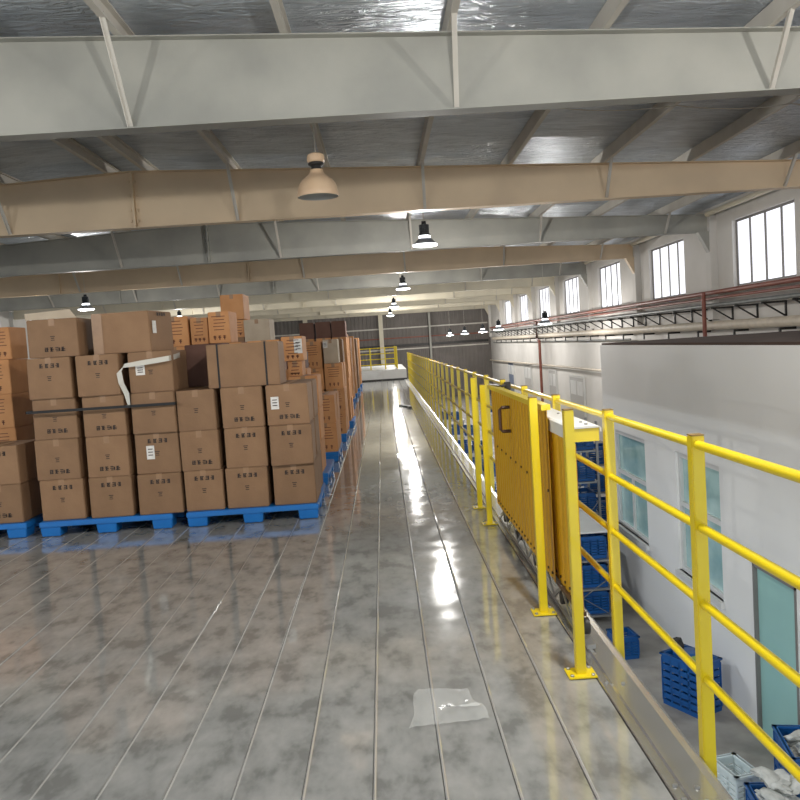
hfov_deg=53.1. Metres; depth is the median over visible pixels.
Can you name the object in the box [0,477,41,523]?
cardboard box
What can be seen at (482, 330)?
pendant lamp
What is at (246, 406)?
cardboard box
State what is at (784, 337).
ceiling
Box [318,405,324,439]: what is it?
cardboard box
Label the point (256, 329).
cardboard box
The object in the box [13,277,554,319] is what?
roof beam
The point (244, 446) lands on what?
cardboard box
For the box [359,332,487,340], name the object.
trim
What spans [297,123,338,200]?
lamp
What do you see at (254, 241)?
roof beam
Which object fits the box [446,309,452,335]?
pendant lamp
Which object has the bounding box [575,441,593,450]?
plastic crate
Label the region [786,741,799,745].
packet
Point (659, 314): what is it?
bracket
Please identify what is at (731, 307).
bracket
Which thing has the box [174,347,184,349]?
cardboard box
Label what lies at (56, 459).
cardboard box
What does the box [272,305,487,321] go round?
roof beam
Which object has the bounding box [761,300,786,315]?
bracket
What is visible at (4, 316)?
wall
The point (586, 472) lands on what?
plastic crate
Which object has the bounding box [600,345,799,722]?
wall
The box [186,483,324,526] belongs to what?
pallet
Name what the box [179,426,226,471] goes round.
cardboard box
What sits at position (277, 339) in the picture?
cardboard box
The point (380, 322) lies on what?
column
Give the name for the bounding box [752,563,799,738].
door
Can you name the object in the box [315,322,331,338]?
cardboard box
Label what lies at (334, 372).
cardboard box
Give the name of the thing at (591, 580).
plastic crate
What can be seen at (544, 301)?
window
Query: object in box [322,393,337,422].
cardboard box
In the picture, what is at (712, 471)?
window
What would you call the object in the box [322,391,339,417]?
cardboard box
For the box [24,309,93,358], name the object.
cardboard box
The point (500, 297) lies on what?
roof beam
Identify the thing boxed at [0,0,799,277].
ceiling
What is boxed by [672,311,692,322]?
bracket
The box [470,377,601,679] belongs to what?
gate
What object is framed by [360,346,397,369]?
guardrail
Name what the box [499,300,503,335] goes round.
trim
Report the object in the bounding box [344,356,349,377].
cardboard box
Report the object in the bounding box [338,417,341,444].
cardboard box
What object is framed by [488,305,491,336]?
trim
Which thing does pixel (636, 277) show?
column
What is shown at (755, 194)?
strut
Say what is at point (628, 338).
pipe
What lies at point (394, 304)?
pendant lamp
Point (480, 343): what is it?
trim
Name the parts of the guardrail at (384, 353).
post, rail, rail, rail, rail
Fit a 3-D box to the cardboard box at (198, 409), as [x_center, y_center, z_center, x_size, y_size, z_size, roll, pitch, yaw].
[-1.803,0.074,7.309,0.339,0.360,0.522,-4,4,-1]
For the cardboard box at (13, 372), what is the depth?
8.71 m
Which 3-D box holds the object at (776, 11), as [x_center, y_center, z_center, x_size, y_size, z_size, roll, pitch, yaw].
[3.167,-5.136,27.992,0.070,0.194,66.400,-4,4,-1]
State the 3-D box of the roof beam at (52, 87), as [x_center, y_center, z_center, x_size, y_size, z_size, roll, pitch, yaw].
[-4.626,-2.718,7.579,24.960,1.450,0.682,-4,4,-1]
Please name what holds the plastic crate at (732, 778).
on the floor at (732, 735)
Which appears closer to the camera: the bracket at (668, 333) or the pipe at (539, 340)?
the bracket at (668, 333)
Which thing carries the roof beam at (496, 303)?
attached to the wall at (586, 354)
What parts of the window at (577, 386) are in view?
glass, glass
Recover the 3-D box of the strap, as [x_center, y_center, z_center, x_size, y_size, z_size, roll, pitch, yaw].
[-2.626,0.035,7.519,1.295,0.024,1.088,-4,4,-1]
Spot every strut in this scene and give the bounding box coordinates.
[630,236,656,245]
[704,190,772,216]
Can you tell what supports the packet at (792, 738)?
in the plastic crate at (779, 731)
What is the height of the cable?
0.242 m
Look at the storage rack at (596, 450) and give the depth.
13.90 m
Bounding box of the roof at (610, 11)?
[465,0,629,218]
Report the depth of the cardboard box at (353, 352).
23.47 m
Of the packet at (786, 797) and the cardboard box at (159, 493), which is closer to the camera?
the packet at (786, 797)
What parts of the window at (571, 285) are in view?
pane, pane, pane, pane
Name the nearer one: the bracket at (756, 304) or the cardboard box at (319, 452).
the cardboard box at (319, 452)
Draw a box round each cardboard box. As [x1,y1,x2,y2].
[0,327,27,359]
[0,359,28,393]
[0,391,33,428]
[0,423,34,441]
[0,439,36,484]
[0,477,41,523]
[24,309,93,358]
[26,356,78,399]
[32,397,84,440]
[34,436,87,480]
[39,475,91,520]
[75,353,130,396]
[82,392,132,436]
[85,433,136,477]
[89,472,139,517]
[91,310,173,354]
[117,350,188,404]
[130,388,188,433]
[135,431,182,474]
[137,471,186,514]
[171,316,195,346]
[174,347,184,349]
[176,387,222,431]
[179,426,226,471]
[184,343,228,386]
[184,464,227,510]
[190,317,211,344]
[206,341,285,388]
[208,311,237,343]
[220,294,249,319]
[220,385,267,428]
[224,424,270,468]
[225,463,274,508]
[237,319,248,336]
[238,337,244,341]
[243,319,274,341]
[247,339,286,370]
[265,380,313,425]
[269,419,315,465]
[272,455,320,504]
[281,336,306,360]
[286,352,308,368]
[286,367,310,379]
[286,378,317,416]
[288,360,305,376]
[288,374,322,407]
[299,323,316,338]
[306,341,323,368]
[311,368,324,389]
[313,414,320,454]
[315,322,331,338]
[316,338,331,341]
[317,449,322,486]
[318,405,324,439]
[320,437,325,470]
[322,339,339,363]
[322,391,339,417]
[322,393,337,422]
[324,362,344,388]
[324,419,339,451]
[326,387,346,410]
[331,321,346,337]
[332,337,347,355]
[338,339,344,361]
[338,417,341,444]
[340,409,347,433]
[343,362,346,385]
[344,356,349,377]
[346,377,350,398]
[347,406,349,428]
[348,336,353,349]
[348,398,351,420]
[349,351,352,366]
[351,367,353,382]
[351,396,353,417]
[352,350,354,364]
[352,382,354,398]
[354,379,356,392]
[355,350,357,362]
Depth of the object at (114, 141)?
12.63 m
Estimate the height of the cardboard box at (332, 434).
0.384 m
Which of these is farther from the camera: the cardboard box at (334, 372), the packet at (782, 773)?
the cardboard box at (334, 372)
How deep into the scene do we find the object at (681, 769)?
3.19 m
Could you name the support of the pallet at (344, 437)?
on the floor at (388, 643)
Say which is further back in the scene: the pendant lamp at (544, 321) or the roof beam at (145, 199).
the pendant lamp at (544, 321)
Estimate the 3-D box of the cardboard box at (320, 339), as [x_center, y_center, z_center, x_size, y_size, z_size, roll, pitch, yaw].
[-1.400,-0.978,14.992,0.277,0.359,0.502,-4,4,-1]
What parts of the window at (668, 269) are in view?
pane, pane, pane, pane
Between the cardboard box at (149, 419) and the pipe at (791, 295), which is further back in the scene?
the pipe at (791, 295)
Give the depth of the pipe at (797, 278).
20.38 m
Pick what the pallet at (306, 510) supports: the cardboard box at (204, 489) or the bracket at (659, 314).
the cardboard box at (204, 489)
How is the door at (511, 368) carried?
in the wall at (586, 354)
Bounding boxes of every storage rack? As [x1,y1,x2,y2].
[576,417,601,517]
[577,453,607,545]
[579,508,610,617]
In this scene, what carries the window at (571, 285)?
in the wall at (586, 354)
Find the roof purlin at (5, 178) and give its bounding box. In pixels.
[0,171,130,232]
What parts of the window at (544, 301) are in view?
pane, pane, pane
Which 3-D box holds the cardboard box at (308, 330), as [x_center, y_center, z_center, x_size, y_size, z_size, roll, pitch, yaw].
[-1.724,-1.286,14.975,0.276,0.297,0.500,-4,4,-1]
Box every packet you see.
[750,766,762,777]
[754,789,763,798]
[759,767,779,787]
[760,788,784,799]
[765,778,790,789]
[769,788,789,799]
[774,769,790,781]
[775,782,791,794]
[776,790,788,799]
[783,735,799,741]
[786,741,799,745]
[786,779,799,795]
[789,729,799,734]
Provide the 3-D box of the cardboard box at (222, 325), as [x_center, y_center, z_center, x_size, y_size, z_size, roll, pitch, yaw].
[-1.978,-0.809,8.947,0.239,0.340,0.452,-4,4,-1]
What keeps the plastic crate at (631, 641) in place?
on the floor at (732, 735)
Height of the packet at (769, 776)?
0.120 m
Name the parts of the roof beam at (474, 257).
splice plate, splice plate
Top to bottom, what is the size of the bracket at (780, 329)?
0.185 m
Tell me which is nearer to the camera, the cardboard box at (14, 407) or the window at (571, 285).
the cardboard box at (14, 407)
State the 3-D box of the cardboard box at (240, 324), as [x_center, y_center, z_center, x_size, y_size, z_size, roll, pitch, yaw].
[-2.327,-1.011,11.407,0.418,0.241,0.502,-4,4,-1]
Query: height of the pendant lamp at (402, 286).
1.326 m
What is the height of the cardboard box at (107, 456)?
0.360 m
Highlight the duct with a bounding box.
[492,315,799,339]
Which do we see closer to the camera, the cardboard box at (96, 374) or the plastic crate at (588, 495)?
the cardboard box at (96, 374)
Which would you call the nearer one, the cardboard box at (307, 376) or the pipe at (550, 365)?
the cardboard box at (307, 376)
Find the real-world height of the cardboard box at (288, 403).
0.360 m
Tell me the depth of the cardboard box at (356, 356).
26.06 m
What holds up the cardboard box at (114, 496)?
on the pallet at (167, 520)
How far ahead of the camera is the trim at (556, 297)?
37.14 m
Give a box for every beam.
[0,8,799,141]
[0,154,799,237]
[0,212,709,276]
[0,243,634,297]
[0,263,587,311]
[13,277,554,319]
[74,287,531,318]
[171,295,513,317]
[250,301,499,319]
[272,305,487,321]
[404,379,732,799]
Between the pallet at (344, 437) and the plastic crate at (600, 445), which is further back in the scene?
the plastic crate at (600, 445)
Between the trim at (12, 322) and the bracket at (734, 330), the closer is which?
the bracket at (734, 330)
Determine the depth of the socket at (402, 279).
27.71 m
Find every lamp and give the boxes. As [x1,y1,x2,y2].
[78,276,94,310]
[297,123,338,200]
[389,297,398,307]
[396,275,409,289]
[412,215,436,247]
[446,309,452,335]
[461,311,468,333]
[479,307,486,332]
[494,289,503,329]
[538,270,551,324]
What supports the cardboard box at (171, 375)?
on the cardboard box at (149, 419)
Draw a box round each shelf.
[576,448,595,452]
[578,479,596,483]
[579,508,606,533]
[580,536,608,562]
[583,563,609,591]
[590,609,610,617]
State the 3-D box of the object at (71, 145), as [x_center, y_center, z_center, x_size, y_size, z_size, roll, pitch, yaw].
[-5.285,-4.905,27.817,0.070,0.194,66.400,-4,4,-1]
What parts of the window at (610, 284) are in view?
pane, pane, pane, pane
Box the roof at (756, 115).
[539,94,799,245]
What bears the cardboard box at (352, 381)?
on the cardboard box at (353, 382)
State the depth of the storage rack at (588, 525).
11.83 m
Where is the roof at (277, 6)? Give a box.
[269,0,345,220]
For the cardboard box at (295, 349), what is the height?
0.270 m
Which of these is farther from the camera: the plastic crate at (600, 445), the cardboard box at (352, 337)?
the cardboard box at (352, 337)
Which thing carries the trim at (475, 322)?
attached to the wall at (476, 358)
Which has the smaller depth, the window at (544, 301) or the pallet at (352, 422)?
the pallet at (352, 422)
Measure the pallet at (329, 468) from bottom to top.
0.131 m
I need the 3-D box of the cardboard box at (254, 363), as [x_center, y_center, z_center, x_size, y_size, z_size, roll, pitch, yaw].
[-1.390,-0.326,7.274,0.637,0.388,0.423,-4,4,-1]
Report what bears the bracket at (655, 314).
attached to the wall at (586, 354)
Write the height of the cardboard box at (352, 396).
0.399 m
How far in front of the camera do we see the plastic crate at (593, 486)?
15.71 m
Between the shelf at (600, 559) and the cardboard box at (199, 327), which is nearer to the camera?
the cardboard box at (199, 327)
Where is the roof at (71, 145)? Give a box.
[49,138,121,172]
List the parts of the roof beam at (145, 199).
splice plate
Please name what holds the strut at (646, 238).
attached to the wall at (586, 354)
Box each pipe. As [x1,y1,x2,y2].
[490,276,799,328]
[490,292,799,332]
[490,359,600,371]
[491,284,799,329]
[493,338,630,342]
[535,322,543,401]
[701,292,706,336]
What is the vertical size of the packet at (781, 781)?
0.077 m
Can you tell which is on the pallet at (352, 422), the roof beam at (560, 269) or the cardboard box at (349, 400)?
the cardboard box at (349, 400)
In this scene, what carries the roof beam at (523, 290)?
attached to the wall at (586, 354)
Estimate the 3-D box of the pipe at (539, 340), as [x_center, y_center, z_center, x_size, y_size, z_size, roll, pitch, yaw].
[7.134,-1.530,40.862,0.140,4.990,0.733,-4,4,-1]
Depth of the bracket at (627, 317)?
26.39 m
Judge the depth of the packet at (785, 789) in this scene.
6.41 m
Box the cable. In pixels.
[563,103,799,110]
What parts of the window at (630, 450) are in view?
pane, pane, sill, pane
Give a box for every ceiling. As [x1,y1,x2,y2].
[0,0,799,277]
[601,330,799,344]
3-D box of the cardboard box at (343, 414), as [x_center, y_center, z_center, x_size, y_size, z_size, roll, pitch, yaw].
[-1.003,0.342,12.952,0.290,0.364,0.502,-4,4,-1]
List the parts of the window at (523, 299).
pane, pane, pane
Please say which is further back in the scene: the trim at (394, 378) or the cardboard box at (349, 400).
the trim at (394, 378)
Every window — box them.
[505,300,511,323]
[520,294,528,321]
[539,286,549,318]
[565,276,579,313]
[569,375,586,419]
[600,261,620,307]
[615,429,649,550]
[651,239,685,299]
[675,452,724,608]
[735,200,795,285]
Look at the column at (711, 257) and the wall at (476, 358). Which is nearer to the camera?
the column at (711, 257)
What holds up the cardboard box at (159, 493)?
on the pallet at (167, 520)
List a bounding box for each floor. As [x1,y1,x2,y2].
[0,379,673,799]
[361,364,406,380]
[425,394,773,781]
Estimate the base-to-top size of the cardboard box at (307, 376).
0.359 m
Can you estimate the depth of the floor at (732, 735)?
9.41 m
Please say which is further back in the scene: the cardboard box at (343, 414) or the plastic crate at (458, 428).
the plastic crate at (458, 428)
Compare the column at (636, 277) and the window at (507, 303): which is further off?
the window at (507, 303)
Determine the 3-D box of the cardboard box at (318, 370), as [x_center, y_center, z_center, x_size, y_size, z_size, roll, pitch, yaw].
[-1.355,-0.341,12.887,0.287,0.339,0.502,-4,4,-1]
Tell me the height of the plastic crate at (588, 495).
0.340 m
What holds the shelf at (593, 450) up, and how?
attached to the storage rack at (596, 450)
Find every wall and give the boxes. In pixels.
[0,311,59,400]
[274,309,492,397]
[490,189,799,440]
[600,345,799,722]
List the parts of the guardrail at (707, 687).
post, post, post, post, post, post, post, post, post, post, post, post, post, post, post, post, post, post, post, post, post, post, post, rail, rail, post, post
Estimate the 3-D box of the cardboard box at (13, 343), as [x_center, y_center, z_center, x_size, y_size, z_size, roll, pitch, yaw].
[-4.350,-0.624,8.862,0.259,0.350,0.402,-4,4,-1]
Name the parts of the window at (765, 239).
pane, pane, pane, pane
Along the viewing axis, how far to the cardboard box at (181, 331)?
8.79 m
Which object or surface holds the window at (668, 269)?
in the wall at (586, 354)
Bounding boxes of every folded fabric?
[672,647,694,657]
[673,637,683,648]
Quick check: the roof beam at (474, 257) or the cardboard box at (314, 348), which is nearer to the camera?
the cardboard box at (314, 348)
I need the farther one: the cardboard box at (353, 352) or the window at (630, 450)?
the cardboard box at (353, 352)
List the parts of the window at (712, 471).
pane, sill, pane, pane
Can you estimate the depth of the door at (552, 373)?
39.49 m
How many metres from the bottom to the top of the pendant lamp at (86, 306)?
1.496 m
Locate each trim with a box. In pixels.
[8,312,16,326]
[275,322,486,336]
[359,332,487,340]
[360,339,487,348]
[360,343,488,352]
[362,378,406,381]
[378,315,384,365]
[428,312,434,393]
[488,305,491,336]
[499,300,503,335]
[513,294,517,334]
[531,287,535,332]
[554,276,560,331]
[586,263,593,328]
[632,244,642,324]
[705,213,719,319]
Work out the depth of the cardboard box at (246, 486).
7.11 m
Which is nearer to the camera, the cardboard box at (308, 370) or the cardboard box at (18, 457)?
the cardboard box at (18, 457)
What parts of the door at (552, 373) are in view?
glass, glass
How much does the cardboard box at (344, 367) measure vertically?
0.399 m
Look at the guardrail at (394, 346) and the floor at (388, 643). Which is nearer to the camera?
the floor at (388, 643)
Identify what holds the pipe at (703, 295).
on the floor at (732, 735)
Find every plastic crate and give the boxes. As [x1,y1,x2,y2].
[452,427,459,434]
[459,443,472,452]
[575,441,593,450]
[577,457,594,481]
[578,487,596,511]
[580,533,606,559]
[582,443,603,463]
[582,561,607,587]
[583,471,604,491]
[583,590,609,613]
[593,496,606,518]
[606,626,639,659]
[659,644,722,718]
[716,752,760,799]
[744,782,799,799]
[771,724,799,774]
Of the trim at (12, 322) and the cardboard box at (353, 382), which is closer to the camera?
the cardboard box at (353, 382)
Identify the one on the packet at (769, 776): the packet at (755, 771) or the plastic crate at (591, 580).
the packet at (755, 771)
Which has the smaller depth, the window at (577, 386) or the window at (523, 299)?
the window at (577, 386)
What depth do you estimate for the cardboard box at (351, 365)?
21.08 m
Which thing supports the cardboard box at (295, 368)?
on the cardboard box at (307, 376)
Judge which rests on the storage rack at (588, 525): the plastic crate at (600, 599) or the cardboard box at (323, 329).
the plastic crate at (600, 599)
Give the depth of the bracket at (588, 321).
30.14 m
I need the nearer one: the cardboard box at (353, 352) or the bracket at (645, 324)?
the cardboard box at (353, 352)
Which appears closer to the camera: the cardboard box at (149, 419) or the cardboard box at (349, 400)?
the cardboard box at (149, 419)
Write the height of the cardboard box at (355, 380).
0.419 m
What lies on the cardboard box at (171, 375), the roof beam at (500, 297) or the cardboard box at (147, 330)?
the cardboard box at (147, 330)
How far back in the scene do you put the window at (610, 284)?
29.17 m
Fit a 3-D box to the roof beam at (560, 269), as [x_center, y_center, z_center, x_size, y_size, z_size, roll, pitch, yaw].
[-5.151,-4.322,30.918,24.960,1.450,0.682,-4,4,-1]
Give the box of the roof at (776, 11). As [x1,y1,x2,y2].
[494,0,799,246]
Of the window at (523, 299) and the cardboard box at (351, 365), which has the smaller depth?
the cardboard box at (351, 365)
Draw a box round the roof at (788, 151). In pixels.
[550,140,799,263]
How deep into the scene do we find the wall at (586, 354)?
25.42 m
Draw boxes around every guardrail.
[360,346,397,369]
[394,346,396,366]
[407,352,799,782]
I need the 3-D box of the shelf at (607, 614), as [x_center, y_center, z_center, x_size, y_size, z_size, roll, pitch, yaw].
[2.689,3.154,12.610,0.900,0.030,1.600,-4,4,-1]
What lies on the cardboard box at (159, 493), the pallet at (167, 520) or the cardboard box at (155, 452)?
the cardboard box at (155, 452)
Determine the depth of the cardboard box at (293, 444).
7.06 m
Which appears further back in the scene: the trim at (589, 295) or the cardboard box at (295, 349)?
the trim at (589, 295)
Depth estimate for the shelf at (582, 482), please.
13.91 m
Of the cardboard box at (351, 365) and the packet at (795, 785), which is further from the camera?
the cardboard box at (351, 365)
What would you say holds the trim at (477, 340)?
attached to the wall at (476, 358)
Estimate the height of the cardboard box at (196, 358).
0.398 m
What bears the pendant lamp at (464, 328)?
hanging from the ceiling at (564, 136)
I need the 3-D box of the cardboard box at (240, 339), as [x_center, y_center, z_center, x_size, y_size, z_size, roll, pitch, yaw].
[-2.411,-0.683,11.437,0.499,0.399,0.602,-4,4,-1]
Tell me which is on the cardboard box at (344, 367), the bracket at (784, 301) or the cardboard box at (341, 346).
the cardboard box at (341, 346)
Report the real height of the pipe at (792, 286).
0.067 m
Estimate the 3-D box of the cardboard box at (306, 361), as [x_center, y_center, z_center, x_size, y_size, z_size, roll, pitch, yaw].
[-1.396,-0.530,10.685,0.307,0.217,0.400,-4,4,-1]
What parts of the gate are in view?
post, plate, post, plate, handle, panel, post, plate, panel, post, plate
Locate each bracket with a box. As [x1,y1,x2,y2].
[588,321,602,328]
[597,320,612,327]
[607,319,622,327]
[618,317,633,326]
[629,316,646,325]
[642,314,660,324]
[657,313,675,323]
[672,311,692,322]
[690,309,711,320]
[711,306,733,319]
[734,303,758,317]
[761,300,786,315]
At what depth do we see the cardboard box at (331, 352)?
12.71 m
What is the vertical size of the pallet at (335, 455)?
0.131 m
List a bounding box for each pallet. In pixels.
[0,513,43,537]
[39,509,187,536]
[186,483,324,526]
[323,459,333,484]
[326,442,342,461]
[341,429,348,441]
[349,416,355,427]
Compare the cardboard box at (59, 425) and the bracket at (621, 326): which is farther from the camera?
the bracket at (621, 326)
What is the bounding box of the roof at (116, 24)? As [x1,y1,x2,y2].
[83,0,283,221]
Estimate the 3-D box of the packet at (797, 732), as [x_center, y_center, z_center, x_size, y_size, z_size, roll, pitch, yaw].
[3.569,3.026,7.177,0.184,0.082,0.136,-5,4,-23]
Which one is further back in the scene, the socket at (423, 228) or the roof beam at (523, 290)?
the roof beam at (523, 290)
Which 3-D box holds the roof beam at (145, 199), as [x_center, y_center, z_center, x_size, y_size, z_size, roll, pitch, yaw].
[-4.758,-3.119,13.413,24.960,1.450,0.682,-4,4,-1]
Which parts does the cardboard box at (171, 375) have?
stretch film strip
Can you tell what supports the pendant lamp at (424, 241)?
hanging from the ceiling at (564, 136)
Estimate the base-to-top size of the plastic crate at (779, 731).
0.600 m
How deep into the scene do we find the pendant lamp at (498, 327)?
37.36 m
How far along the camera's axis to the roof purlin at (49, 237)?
19.46 m
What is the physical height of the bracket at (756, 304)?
0.340 m
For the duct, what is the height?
0.214 m
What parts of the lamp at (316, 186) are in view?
hanging rod, lamp shade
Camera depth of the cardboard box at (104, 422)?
7.05 m
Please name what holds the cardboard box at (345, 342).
on the cardboard box at (346, 361)
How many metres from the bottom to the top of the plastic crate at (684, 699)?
0.600 m
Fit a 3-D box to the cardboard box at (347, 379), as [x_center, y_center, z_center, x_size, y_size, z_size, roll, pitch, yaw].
[-1.068,-0.221,15.055,0.256,0.399,0.502,-4,4,-1]
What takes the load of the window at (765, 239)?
in the wall at (586, 354)
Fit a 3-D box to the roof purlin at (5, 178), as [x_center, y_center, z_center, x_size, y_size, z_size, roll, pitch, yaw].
[-7.026,-4.715,27.791,0.070,0.194,66.400,-4,4,-1]
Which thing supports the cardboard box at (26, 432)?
on the cardboard box
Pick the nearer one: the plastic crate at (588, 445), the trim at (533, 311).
the plastic crate at (588, 445)
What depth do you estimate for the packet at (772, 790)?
6.47 m
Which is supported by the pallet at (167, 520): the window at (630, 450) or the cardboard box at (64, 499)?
the cardboard box at (64, 499)
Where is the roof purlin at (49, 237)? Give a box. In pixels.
[38,234,67,239]
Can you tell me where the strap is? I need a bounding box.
[26,401,176,413]
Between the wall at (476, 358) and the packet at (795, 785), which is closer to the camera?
the packet at (795, 785)
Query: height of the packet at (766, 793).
0.073 m
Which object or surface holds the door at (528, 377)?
in the wall at (586, 354)
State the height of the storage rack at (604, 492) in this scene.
2.298 m
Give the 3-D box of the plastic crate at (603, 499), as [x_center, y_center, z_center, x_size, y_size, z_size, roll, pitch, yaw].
[3.978,2.162,15.999,0.465,0.340,0.540,-4,4,-1]
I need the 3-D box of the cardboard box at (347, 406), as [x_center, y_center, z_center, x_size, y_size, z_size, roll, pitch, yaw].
[-1.013,0.304,13.501,0.288,0.364,0.502,-4,4,-1]
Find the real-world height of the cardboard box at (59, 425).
0.360 m
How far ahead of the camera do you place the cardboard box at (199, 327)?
8.78 m
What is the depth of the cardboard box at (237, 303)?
11.09 m
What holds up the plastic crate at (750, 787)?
on the floor at (732, 735)
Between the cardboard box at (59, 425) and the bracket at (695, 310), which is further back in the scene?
the bracket at (695, 310)
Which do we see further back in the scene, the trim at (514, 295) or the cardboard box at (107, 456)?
the trim at (514, 295)
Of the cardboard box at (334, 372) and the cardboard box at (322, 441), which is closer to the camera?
the cardboard box at (322, 441)
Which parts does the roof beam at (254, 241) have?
splice plate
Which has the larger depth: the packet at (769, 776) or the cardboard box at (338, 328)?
the cardboard box at (338, 328)
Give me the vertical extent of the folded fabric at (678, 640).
0.146 m
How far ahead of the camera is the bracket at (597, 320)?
28.88 m
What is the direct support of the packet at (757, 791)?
in the plastic crate at (750, 787)
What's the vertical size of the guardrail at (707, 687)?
1.334 m
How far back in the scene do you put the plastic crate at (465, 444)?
24.70 m
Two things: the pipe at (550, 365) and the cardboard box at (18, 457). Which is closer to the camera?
the cardboard box at (18, 457)
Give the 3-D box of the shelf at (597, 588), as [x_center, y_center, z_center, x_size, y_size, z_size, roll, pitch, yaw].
[2.663,2.756,12.582,0.900,0.030,1.600,-4,4,-1]
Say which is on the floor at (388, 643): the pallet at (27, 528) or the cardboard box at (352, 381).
the pallet at (27, 528)
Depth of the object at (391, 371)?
34.01 m
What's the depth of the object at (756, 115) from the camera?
12.15 m
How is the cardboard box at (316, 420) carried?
on the cardboard box at (319, 452)
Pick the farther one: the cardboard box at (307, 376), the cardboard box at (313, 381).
the cardboard box at (307, 376)
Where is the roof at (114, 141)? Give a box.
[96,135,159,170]
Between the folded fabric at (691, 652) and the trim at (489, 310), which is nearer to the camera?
the folded fabric at (691, 652)
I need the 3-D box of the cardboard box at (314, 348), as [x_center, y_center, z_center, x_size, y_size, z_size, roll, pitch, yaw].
[-1.387,-0.725,12.870,0.286,0.429,0.502,-4,4,-1]
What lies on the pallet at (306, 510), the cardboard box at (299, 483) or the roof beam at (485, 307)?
the cardboard box at (299, 483)
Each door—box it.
[508,362,515,391]
[524,364,532,396]
[548,368,557,407]
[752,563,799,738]
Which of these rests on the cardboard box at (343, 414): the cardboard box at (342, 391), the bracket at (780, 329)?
the cardboard box at (342, 391)
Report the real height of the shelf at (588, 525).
0.030 m
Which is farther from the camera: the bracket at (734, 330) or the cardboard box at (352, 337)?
the cardboard box at (352, 337)

